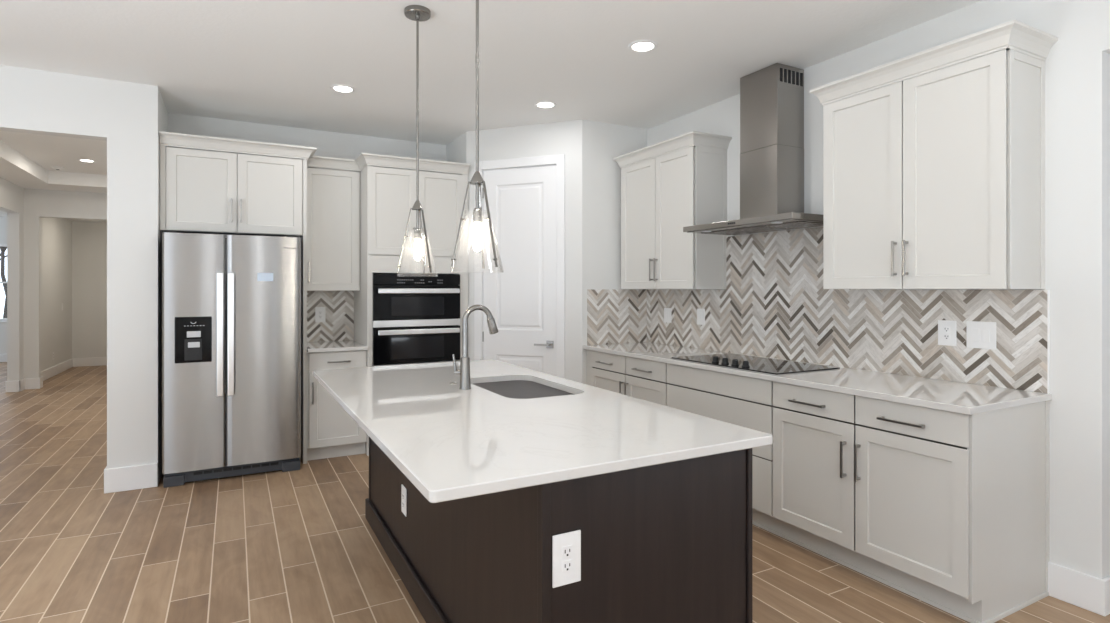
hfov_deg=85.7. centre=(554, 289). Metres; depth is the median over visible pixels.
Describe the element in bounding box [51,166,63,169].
smoke detector
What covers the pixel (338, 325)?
backsplash
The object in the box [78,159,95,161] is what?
recessed light
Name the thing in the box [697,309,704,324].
switch plate
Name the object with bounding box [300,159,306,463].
panel
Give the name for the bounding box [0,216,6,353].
wall
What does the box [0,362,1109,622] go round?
floor
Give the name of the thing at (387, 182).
tall cabinet
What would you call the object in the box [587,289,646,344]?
backsplash
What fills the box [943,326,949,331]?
receptacle
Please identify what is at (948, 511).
base cabinet
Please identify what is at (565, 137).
wall
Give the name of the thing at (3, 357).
baseboard
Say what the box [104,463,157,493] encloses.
baseboard
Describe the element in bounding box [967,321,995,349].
switch plate
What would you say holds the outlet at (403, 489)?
attached to the kitchen island
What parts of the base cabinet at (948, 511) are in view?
handle, drawer, door, handle, handle, handle, drawer, door, shoe moulding, panel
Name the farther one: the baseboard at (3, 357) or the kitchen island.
the baseboard at (3, 357)
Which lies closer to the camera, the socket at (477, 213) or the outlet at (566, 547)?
the outlet at (566, 547)
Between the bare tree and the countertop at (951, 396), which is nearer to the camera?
the countertop at (951, 396)
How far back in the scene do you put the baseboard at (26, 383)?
9.31 m
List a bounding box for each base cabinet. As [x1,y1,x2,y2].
[307,350,366,460]
[586,349,672,405]
[667,363,783,537]
[773,381,1049,622]
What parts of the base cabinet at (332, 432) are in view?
handle, drawer, door, handle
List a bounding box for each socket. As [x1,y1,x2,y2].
[414,210,420,238]
[473,184,481,222]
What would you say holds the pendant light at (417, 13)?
hanging from the ceiling at (271, 62)
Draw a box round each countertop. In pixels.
[307,340,367,352]
[313,359,772,502]
[582,342,1051,414]
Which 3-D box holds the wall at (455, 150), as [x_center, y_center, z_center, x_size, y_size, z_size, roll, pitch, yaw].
[-0.891,-0.021,5.717,0.118,2.816,0.585,0,0,-28]
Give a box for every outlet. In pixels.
[315,307,324,321]
[401,484,406,516]
[552,530,580,587]
[938,320,955,345]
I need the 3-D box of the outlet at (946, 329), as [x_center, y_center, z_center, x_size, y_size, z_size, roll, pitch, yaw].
[2.027,0.227,3.093,0.008,0.130,0.090,0,0,-28]
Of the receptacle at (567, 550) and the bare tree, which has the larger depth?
the bare tree
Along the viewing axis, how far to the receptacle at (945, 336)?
3.09 m
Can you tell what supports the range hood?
attached to the wall at (1077, 66)
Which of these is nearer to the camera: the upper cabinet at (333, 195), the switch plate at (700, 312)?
the switch plate at (700, 312)
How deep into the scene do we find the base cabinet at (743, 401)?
3.50 m
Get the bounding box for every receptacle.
[562,545,572,558]
[562,559,572,572]
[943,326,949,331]
[943,334,949,339]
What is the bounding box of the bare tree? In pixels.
[0,247,6,317]
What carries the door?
in the wall at (565, 137)
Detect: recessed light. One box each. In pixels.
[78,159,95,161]
[330,84,355,92]
[534,101,556,107]
[628,40,657,52]
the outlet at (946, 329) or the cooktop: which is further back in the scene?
the cooktop
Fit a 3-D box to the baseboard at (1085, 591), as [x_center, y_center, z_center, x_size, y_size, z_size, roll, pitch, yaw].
[3.095,1.311,1.277,0.170,0.152,9.280,0,0,-28]
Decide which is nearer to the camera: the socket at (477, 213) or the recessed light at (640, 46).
the socket at (477, 213)
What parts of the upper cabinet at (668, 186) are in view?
door, handle, handle, crown moulding, door, trim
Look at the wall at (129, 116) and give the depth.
4.12 m
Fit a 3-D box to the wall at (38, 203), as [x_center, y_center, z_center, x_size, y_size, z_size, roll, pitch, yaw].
[-6.449,-0.003,8.806,2.086,2.780,0.120,0,0,-28]
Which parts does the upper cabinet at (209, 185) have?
door, crown moulding, handle, door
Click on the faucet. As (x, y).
(464, 372)
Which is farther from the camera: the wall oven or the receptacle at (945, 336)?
the wall oven
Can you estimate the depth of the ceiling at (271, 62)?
3.58 m
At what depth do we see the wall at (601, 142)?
5.13 m
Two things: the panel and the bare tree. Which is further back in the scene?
the bare tree
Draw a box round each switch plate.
[664,308,671,322]
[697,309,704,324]
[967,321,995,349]
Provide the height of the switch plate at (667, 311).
0.124 m
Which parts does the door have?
handle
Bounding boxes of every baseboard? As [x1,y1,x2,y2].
[0,354,6,361]
[5,357,106,391]
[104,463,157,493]
[1048,562,1109,615]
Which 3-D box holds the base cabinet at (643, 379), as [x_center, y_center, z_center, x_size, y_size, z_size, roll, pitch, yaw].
[0.778,0.945,4.719,0.686,0.884,1.078,0,0,-28]
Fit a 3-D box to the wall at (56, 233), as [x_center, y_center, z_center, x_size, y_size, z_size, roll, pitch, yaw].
[-6.737,-0.003,7.023,0.140,2.780,8.450,0,0,-28]
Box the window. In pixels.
[0,244,6,321]
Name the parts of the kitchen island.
corner post, baseboard, panel, corner post, panel, corner post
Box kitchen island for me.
[365,380,751,622]
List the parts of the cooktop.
knob, knob, knob, knob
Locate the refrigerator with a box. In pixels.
[162,231,300,487]
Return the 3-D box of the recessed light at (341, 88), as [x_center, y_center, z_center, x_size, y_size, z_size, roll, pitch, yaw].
[-1.510,-1.425,4.260,0.176,0.007,0.176,0,0,-28]
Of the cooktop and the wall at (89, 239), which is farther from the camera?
the wall at (89, 239)
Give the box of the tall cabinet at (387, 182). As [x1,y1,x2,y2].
[350,153,469,455]
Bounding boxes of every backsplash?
[307,291,353,341]
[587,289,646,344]
[647,227,1049,392]
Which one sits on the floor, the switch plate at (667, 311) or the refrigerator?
the refrigerator
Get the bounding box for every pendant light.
[397,5,437,276]
[450,0,503,271]
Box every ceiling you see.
[0,0,981,144]
[0,131,106,221]
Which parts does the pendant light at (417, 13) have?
rod, bulb, lamp shade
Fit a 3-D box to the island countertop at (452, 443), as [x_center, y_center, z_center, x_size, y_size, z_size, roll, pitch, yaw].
[-0.352,0.488,2.714,1.139,0.030,2.376,0,0,-28]
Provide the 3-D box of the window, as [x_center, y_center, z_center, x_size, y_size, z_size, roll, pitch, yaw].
[-10.897,-0.116,11.196,2.520,1.495,0.120,0,0,-28]
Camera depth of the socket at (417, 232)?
3.07 m
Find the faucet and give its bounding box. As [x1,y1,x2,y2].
[452,305,497,389]
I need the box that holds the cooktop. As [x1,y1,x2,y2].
[671,353,839,374]
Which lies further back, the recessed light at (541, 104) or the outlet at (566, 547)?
the recessed light at (541, 104)
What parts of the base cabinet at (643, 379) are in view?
handle, drawer, door, handle, handle, drawer, door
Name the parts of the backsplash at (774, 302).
tile edge trim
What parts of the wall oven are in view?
oven door, oven door, control panel, handle, handle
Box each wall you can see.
[0,65,167,484]
[0,177,71,380]
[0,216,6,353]
[24,188,106,377]
[72,221,106,357]
[168,113,445,341]
[446,132,465,162]
[466,120,581,382]
[582,120,646,383]
[647,0,1109,578]
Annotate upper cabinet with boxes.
[159,131,316,237]
[306,156,359,290]
[613,131,731,288]
[809,20,1057,288]
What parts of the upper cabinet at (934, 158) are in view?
door, handle, handle, crown moulding, door, trim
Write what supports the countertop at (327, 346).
on the base cabinet at (332, 432)
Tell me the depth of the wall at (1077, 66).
2.66 m
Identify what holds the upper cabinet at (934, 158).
attached to the wall at (1077, 66)
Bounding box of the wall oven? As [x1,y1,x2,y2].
[373,274,459,364]
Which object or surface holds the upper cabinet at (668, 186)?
attached to the wall at (1077, 66)
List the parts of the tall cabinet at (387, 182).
door, crown moulding, frame, door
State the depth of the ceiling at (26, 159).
7.21 m
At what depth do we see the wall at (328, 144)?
5.34 m
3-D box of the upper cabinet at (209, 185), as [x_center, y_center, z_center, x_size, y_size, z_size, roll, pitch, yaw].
[-2.508,-0.772,4.787,1.045,0.694,0.692,0,0,-28]
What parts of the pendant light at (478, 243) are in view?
rod, lamp shade, bulb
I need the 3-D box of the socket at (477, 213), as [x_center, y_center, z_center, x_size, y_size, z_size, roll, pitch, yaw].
[-0.301,-0.336,2.318,0.033,0.155,0.033,0,0,-28]
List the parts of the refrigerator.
door, handle, handle, door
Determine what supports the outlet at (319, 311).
attached to the backsplash at (338, 325)
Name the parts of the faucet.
lever, spout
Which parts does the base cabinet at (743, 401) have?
drawer, drawer, drawer, shoe moulding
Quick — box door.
[474,154,564,378]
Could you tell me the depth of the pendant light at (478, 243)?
2.31 m
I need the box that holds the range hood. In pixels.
[683,63,822,234]
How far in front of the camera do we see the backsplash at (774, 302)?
3.65 m
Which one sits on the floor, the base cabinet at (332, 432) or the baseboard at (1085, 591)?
the base cabinet at (332, 432)

